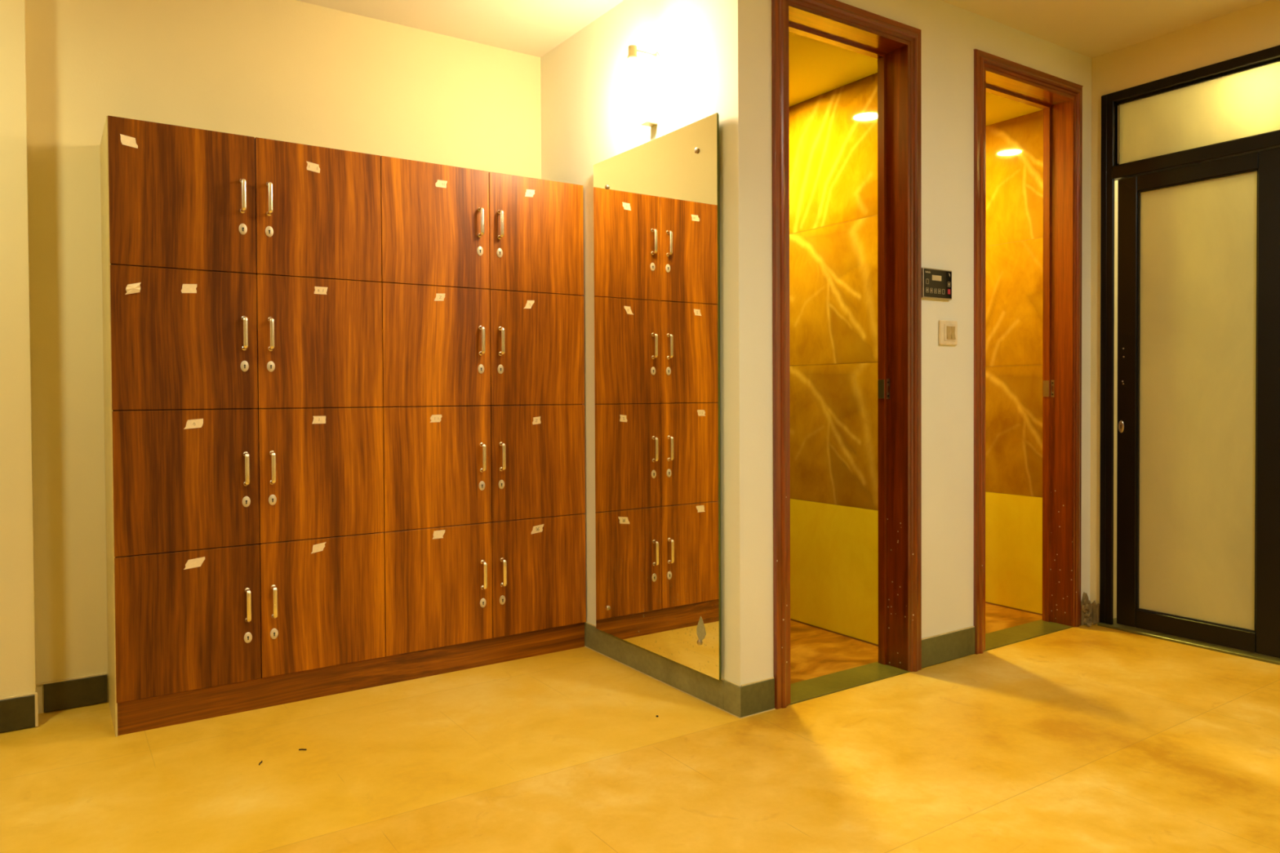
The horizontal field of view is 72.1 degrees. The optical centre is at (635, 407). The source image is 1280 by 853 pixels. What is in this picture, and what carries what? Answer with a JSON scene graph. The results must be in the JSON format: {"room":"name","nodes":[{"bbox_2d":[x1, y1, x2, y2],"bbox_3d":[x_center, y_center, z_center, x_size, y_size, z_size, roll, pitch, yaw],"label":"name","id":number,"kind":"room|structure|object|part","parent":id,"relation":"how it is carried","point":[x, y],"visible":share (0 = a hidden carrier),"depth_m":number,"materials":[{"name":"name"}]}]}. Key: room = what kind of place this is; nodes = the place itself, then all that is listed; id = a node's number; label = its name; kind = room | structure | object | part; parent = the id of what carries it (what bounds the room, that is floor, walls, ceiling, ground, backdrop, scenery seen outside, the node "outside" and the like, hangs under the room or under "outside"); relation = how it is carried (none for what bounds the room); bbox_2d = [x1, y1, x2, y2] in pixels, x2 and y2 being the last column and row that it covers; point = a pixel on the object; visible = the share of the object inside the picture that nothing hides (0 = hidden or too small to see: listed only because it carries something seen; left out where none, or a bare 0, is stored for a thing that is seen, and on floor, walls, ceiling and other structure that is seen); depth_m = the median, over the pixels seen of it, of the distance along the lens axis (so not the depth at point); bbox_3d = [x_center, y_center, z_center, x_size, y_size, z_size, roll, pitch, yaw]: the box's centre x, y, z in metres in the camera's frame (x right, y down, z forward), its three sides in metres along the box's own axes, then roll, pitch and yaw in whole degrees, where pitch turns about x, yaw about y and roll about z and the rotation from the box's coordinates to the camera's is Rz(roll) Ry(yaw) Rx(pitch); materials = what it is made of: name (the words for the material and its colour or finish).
{"room":"changing room","nodes":[
{"label":"changing room","id":0,"kind":"room"},
{"bbox_2d":[0,0,35,697],"bbox_3d":[-2.783,-0.220,1.960,2.364,2.308,0.240,-1,1,-34],"label":"wall","id":1,"kind":"structure","parent":0,"point":[17,605],"depth_m":2.50,"materials":[{"name":"beige paint"}]},
{"bbox_2d":[0,692,38,733],"bbox_3d":[-2.701,0.885,1.877,2.359,0.096,0.012,-1,1,-34],"label":"baseboard","id":2,"kind":"structure","parent":1,"relation":"attached to","point":[20,712],"depth_m":2.50,"materials":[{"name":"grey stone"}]},
{"bbox_2d":[24,0,541,714],"bbox_3d":[-1.122,-0.248,3.142,1.712,2.308,0.125,-1,1,-34],"label":"wall","id":3,"kind":"structure","parent":0,"point":[294,71],"depth_m":2.76,"materials":[{"name":"beige paint"}]},
{"bbox_2d":[36,672,106,712],"bbox_3d":[-1.714,0.870,2.678,0.180,0.089,0.010,-1,1,-34],"label":"baseboard","id":4,"kind":"structure","parent":3,"relation":"attached to","point":[69,693],"depth_m":2.68,"materials":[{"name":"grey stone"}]},
{"bbox_2d":[540,0,711,625],"bbox_3d":[-0.059,-0.229,3.195,0.114,2.358,1.222,-1,1,-34],"label":"wall","id":5,"kind":"structure","parent":0,"point":[586,121],"depth_m":3.16,"materials":[{"name":"white paint"}]},
{"bbox_2d":[619,44,660,126],"bbox_3d":[0.011,-1.044,2.847,0.136,0.233,0.092,-1,1,-34],"label":"wall lamp","id":6,"kind":"object","parent":5,"relation":"attached to","point":[632,86],"visible":1,"depth_m":2.82,"materials":[{"name":"white glass"}]},
{"bbox_3d":[-0.009,-1.045,2.829,0.084,0.140,0.084,-1,1,-34],"label":"bulb","id":7,"kind":"part","parent":6,"relation":"part of","materials":[{"name":"white glass"}]},
{"bbox_2d":[626,44,656,60],"bbox_3d":[0.022,-1.138,2.848,0.109,0.045,0.034,-1,1,-34],"label":"bulb socket","id":8,"kind":"object","parent":6,"relation":"attached to","point":[633,51],"depth_m":2.82,"materials":[{"name":"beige metal"}]},
{"bbox_3d":[0.042,-0.937,2.883,0.042,0.018,0.038,-1,1,-34],"label":"foot arm","id":9,"kind":"part","parent":6,"relation":"part of","materials":[{"name":"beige metal"}]},
{"bbox_3d":[0.060,-1.045,2.893,0.002,0.233,0.070,-1,1,-34],"label":"bracket plate","id":10,"kind":"part","parent":6,"relation":"part of","materials":[{"name":"beige metal"}]},
{"bbox_2d":[593,112,720,679],"bbox_3d":[0.054,-0.032,2.904,0.028,1.682,0.705,-1,1,-34],"label":"wall mirror","id":11,"kind":"object","parent":5,"relation":"attached to","point":[656,201],"visible":1,"depth_m":2.85,"materials":[{"name":"white mirror"}]},
{"bbox_2d":[584,622,740,718],"bbox_3d":[0.058,0.857,2.938,0.008,0.094,0.894,-1,1,-34],"label":"baseboard","id":12,"kind":"structure","parent":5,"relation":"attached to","point":[723,695],"depth_m":2.86,"materials":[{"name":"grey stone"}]},
{"bbox_2d":[0,603,1279,852],"bbox_3d":[0.198,0.986,0.807,6.000,0.100,5.500,-1,1,-34],"label":"floor","id":13,"kind":"structure","parent":0,"point":[1082,739],"depth_m":2.25,"materials":[{"name":"yellow stone"}]},
{"bbox_2d":[100,115,586,737],"bbox_3d":[-0.907,0.045,2.991,1.523,1.725,0.370,-1,1,-34],"label":"tall cabinet","id":14,"kind":"object","parent":13,"relation":"on","point":[344,390],"visible":1,"depth_m":2.76,"materials":[{"name":"brown laminate"}]},
{"bbox_3d":[-1.546,0.056,2.581,0.005,1.724,0.340,-1,1,-34],"label":"panel","id":15,"kind":"part","parent":14,"relation":"part of","materials":[{"name":"beige laminate"}]},
{"bbox_3d":[-1.302,-0.604,2.541,0.378,0.408,0.018,-1,1,-34],"label":"door","id":16,"kind":"part","parent":14,"relation":"part of","materials":[{"name":"brown wood"}]},
{"bbox_3d":[-1.299,-0.197,2.547,0.378,0.403,0.018,-1,1,-34],"label":"door","id":17,"kind":"part","parent":14,"relation":"part of","materials":[{"name":"brown wood"}]},
{"bbox_3d":[-1.297,0.210,2.554,0.378,0.406,0.018,-1,1,-34],"label":"door","id":18,"kind":"part","parent":14,"relation":"part of","materials":[{"name":"brown wood"}]},
{"bbox_3d":[-1.295,0.619,2.560,0.378,0.406,0.018,-1,1,-34],"label":"door","id":19,"kind":"part","parent":14,"relation":"part of","materials":[{"name":"brown wood"}]},
{"bbox_3d":[-1.162,-0.629,2.607,0.015,0.104,0.028,-1,1,-34],"label":"handle","id":20,"kind":"part","parent":14,"relation":"part of","materials":[{"name":"metal"}]},
{"bbox_3d":[-1.160,-0.222,2.613,0.015,0.104,0.028,-1,1,-34],"label":"handle","id":21,"kind":"part","parent":14,"relation":"part of","materials":[{"name":"metal"}]},
{"bbox_3d":[-1.158,0.184,2.620,0.015,0.104,0.028,-1,1,-34],"label":"handle","id":22,"kind":"part","parent":14,"relation":"part of","materials":[{"name":"metal"}]},
{"bbox_3d":[-1.155,0.592,2.626,0.015,0.104,0.028,-1,1,-34],"label":"handle","id":23,"kind":"part","parent":14,"relation":"part of","materials":[{"name":"metal"}]},
{"bbox_3d":[-1.101,-0.630,2.648,0.015,0.104,0.028,-1,1,-34],"label":"handle","id":24,"kind":"part","parent":14,"relation":"part of","materials":[{"name":"metal"}]},
{"bbox_3d":[-1.099,-0.223,2.655,0.015,0.104,0.028,-1,1,-34],"label":"handle","id":25,"kind":"part","parent":14,"relation":"part of","materials":[{"name":"metal"}]},
{"bbox_3d":[-1.096,0.183,2.661,0.015,0.104,0.028,-1,1,-34],"label":"handle","id":26,"kind":"part","parent":14,"relation":"part of","materials":[{"name":"metal"}]},
{"bbox_3d":[-1.094,0.591,2.667,0.015,0.104,0.028,-1,1,-34],"label":"handle","id":27,"kind":"part","parent":14,"relation":"part of","materials":[{"name":"metal"}]},
{"bbox_3d":[-0.986,-0.609,2.752,0.378,0.408,0.018,-1,1,-34],"label":"door","id":28,"kind":"part","parent":14,"relation":"part of","materials":[{"name":"brown wood"}]},
{"bbox_3d":[-0.984,-0.202,2.759,0.378,0.403,0.018,-1,1,-34],"label":"door","id":29,"kind":"part","parent":14,"relation":"part of","materials":[{"name":"brown wood"}]},
{"bbox_3d":[-0.981,0.205,2.765,0.378,0.406,0.018,-1,1,-34],"label":"door","id":30,"kind":"part","parent":14,"relation":"part of","materials":[{"name":"brown wood"}]},
{"bbox_3d":[-0.979,0.614,2.771,0.378,0.406,0.018,-1,1,-34],"label":"door","id":31,"kind":"part","parent":14,"relation":"part of","materials":[{"name":"brown wood"}]},
{"bbox_3d":[-0.670,-0.614,2.964,0.378,0.408,0.018,-1,1,-34],"label":"door","id":32,"kind":"part","parent":14,"relation":"part of","materials":[{"name":"brown wood"}]},
{"bbox_3d":[-0.668,-0.207,2.970,0.378,0.403,0.018,-1,1,-34],"label":"door","id":33,"kind":"part","parent":14,"relation":"part of","materials":[{"name":"brown wood"}]},
{"bbox_3d":[-0.666,0.200,2.977,0.378,0.406,0.018,-1,1,-34],"label":"door","id":34,"kind":"part","parent":14,"relation":"part of","materials":[{"name":"brown wood"}]},
{"bbox_3d":[-0.664,0.609,2.983,0.378,0.406,0.018,-1,1,-34],"label":"door","id":35,"kind":"part","parent":14,"relation":"part of","materials":[{"name":"brown wood"}]},
{"bbox_3d":[-0.531,-0.640,3.030,0.015,0.104,0.028,-1,1,-34],"label":"handle","id":36,"kind":"part","parent":14,"relation":"part of","materials":[{"name":"metal"}]},
{"bbox_3d":[-0.529,-0.232,3.036,0.015,0.104,0.028,-1,1,-34],"label":"handle","id":37,"kind":"part","parent":14,"relation":"part of","materials":[{"name":"metal"}]},
{"bbox_3d":[-0.526,0.174,3.043,0.015,0.104,0.028,-1,1,-34],"label":"handle","id":38,"kind":"part","parent":14,"relation":"part of","materials":[{"name":"metal"}]},
{"bbox_3d":[-0.524,0.582,3.049,0.015,0.104,0.028,-1,1,-34],"label":"handle","id":39,"kind":"part","parent":14,"relation":"part of","materials":[{"name":"metal"}]},
{"bbox_3d":[-0.469,-0.641,3.071,0.015,0.104,0.028,-1,1,-34],"label":"handle","id":40,"kind":"part","parent":14,"relation":"part of","materials":[{"name":"metal"}]},
{"bbox_3d":[-0.467,-0.233,3.078,0.015,0.104,0.028,-1,1,-34],"label":"handle","id":41,"kind":"part","parent":14,"relation":"part of","materials":[{"name":"metal"}]},
{"bbox_3d":[-0.465,0.173,3.084,0.015,0.104,0.028,-1,1,-34],"label":"handle","id":42,"kind":"part","parent":14,"relation":"part of","materials":[{"name":"metal"}]},
{"bbox_3d":[-0.463,0.581,3.090,0.015,0.104,0.028,-1,1,-34],"label":"handle","id":43,"kind":"part","parent":14,"relation":"part of","materials":[{"name":"metal"}]},
{"bbox_3d":[-0.355,-0.619,3.175,0.378,0.408,0.018,-1,1,-34],"label":"door","id":44,"kind":"part","parent":14,"relation":"part of","materials":[{"name":"brown wood"}]},
{"bbox_3d":[-0.352,-0.212,3.182,0.378,0.403,0.018,-1,1,-34],"label":"door","id":45,"kind":"part","parent":14,"relation":"part of","materials":[{"name":"brown wood"}]},
{"bbox_3d":[-0.350,0.195,3.188,0.378,0.406,0.018,-1,1,-34],"label":"door","id":46,"kind":"part","parent":14,"relation":"part of","materials":[{"name":"brown wood"}]},
{"bbox_3d":[-0.348,0.604,3.195,0.378,0.406,0.018,-1,1,-34],"label":"door","id":47,"kind":"part","parent":14,"relation":"part of","materials":[{"name":"brown wood"}]},
{"bbox_2d":[296,0,1269,57],"bbox_3d":[0.226,-1.443,0.796,6.100,0.142,5.500,-1,1,-34],"label":"ceiling","id":48,"kind":"structure","parent":0,"point":[1091,28],"depth_m":3.17,"materials":[{"name":"paint"}]},
{"bbox_2d":[789,72,878,646],"bbox_3d":[0.748,-0.237,3.676,0.100,2.350,1.121,-1,1,-34],"label":"wall","id":49,"kind":"structure","parent":0,"point":[833,133],"depth_m":3.52,"materials":[{"name":"stone"}]},
{"bbox_2d":[711,0,1091,686],"bbox_3d":[1.108,-0.235,3.170,2.024,2.358,0.120,-1,1,-34],"label":"wall","id":50,"kind":"structure","parent":0,"point":[742,71],"depth_m":3.01,"materials":[{"name":"white paint"}]},
{"bbox_2d":[740,677,775,718],"bbox_3d":[0.361,0.859,2.605,0.135,0.096,0.008,-1,1,-34],"label":"baseboard","id":51,"kind":"structure","parent":50,"relation":"attached to","point":[757,697],"depth_m":2.60,"materials":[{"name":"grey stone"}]},
{"bbox_2d":[771,0,921,709],"bbox_3d":[0.658,-0.162,2.862,0.672,2.227,0.144,-1,1,-34],"label":"door frame","id":52,"kind":"structure","parent":50,"relation":"in","point":[895,45],"depth_m":2.97,"materials":[{"name":"brown wood"}]},
{"bbox_3d":[0.860,-0.064,3.042,0.012,0.070,0.041,-1,1,-34],"label":"strike plate","id":53,"kind":"part","parent":52,"relation":"part of","materials":[{"name":"metal"}]},
{"bbox_2d":[921,266,951,300],"bbox_3d":[1.040,-0.427,3.039,0.156,0.103,0.017,-1,1,-34],"label":"control panel","id":54,"kind":"object","parent":50,"relation":"attached to","point":[936,283],"visible":1,"depth_m":3.03,"materials":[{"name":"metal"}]},
{"bbox_2d":[921,626,974,668],"bbox_3d":[1.101,0.843,3.101,0.303,0.100,0.008,-1,1,-34],"label":"baseboard","id":55,"kind":"structure","parent":50,"relation":"attached to","point":[953,645],"depth_m":3.10,"materials":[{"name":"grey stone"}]},
{"bbox_2d":[938,320,957,345],"bbox_3d":[1.098,-0.262,3.079,0.096,0.086,0.017,-1,1,-34],"label":"light switch","id":56,"kind":"object","parent":50,"relation":"attached to","point":[948,330],"visible":1,"depth_m":3.07,"materials":[{"name":"beige plastic"}]},
{"bbox_3d":[1.101,-0.262,3.079,0.062,0.060,0.003,-1,1,-34],"label":"frame","id":57,"kind":"part","parent":56,"relation":"part of","materials":[{"name":"beige plastic"}]},
{"bbox_2d":[973,48,1083,654],"bbox_3d":[1.478,-0.175,3.411,0.698,2.227,0.144,-1,1,-34],"label":"door frame","id":58,"kind":"structure","parent":50,"relation":"in","point":[1060,100],"depth_m":3.53,"materials":[{"name":"brown wood"}]},
{"bbox_3d":[1.690,-0.077,3.598,0.012,0.070,0.041,-1,1,-34],"label":"strike plate","id":59,"kind":"part","parent":58,"relation":"part of","materials":[{"name":"metal"}]},
{"bbox_2d":[1080,591,1099,625],"bbox_3d":[1.847,0.819,3.579,0.093,0.130,0.048,-1,1,-34],"label":"baseboard","id":60,"kind":"structure","parent":50,"relation":"attached to","point":[1090,612],"depth_m":3.58,"materials":[{"name":"stone"}]},
{"bbox_2d":[788,31,1042,125],"bbox_3d":[0.745,-1.340,3.661,1.769,0.145,1.121,-1,1,-34],"label":"ceiling","id":61,"kind":"structure","parent":0,"point":[816,68],"depth_m":3.32,"materials":[{"name":"paint"}]},
{"bbox_2d":[985,0,1279,618],"bbox_3d":[2.736,-0.232,2.433,0.140,2.358,5.400,-1,1,-34],"label":"wall","id":62,"kind":"structure","parent":0,"point":[1014,273],"depth_m":3.83,"materials":[{"name":"paint"}]},
{"bbox_2d":[1097,617,1279,665],"bbox_3d":[2.129,0.906,3.334,0.175,0.060,0.670,-1,1,-34],"label":"sill","id":63,"kind":"structure","parent":62,"relation":"attached to","point":[1248,655],"depth_m":3.28,"materials":[{"name":"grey stone"}]},
{"bbox_2d":[1099,44,1279,657],"bbox_3d":[2.089,-0.184,3.293,0.058,2.137,0.676,-1,1,-34],"label":"door","id":64,"kind":"structure","parent":62,"relation":"in","point":[1193,156],"depth_m":3.29,"materials":[{"name":"black metal"}]},
{"bbox_3d":[2.096,-0.023,3.291,0.006,1.643,0.414,-1,1,-34],"label":"glass","id":65,"kind":"part","parent":64,"relation":"part of","materials":[{"name":"white glass"}]},
{"bbox_3d":[2.099,-1.088,3.287,0.006,0.239,0.571,-1,1,-34],"label":"transom glass","id":66,"kind":"part","parent":64,"relation":"part of","materials":[{"name":"white glass"}]}
]}

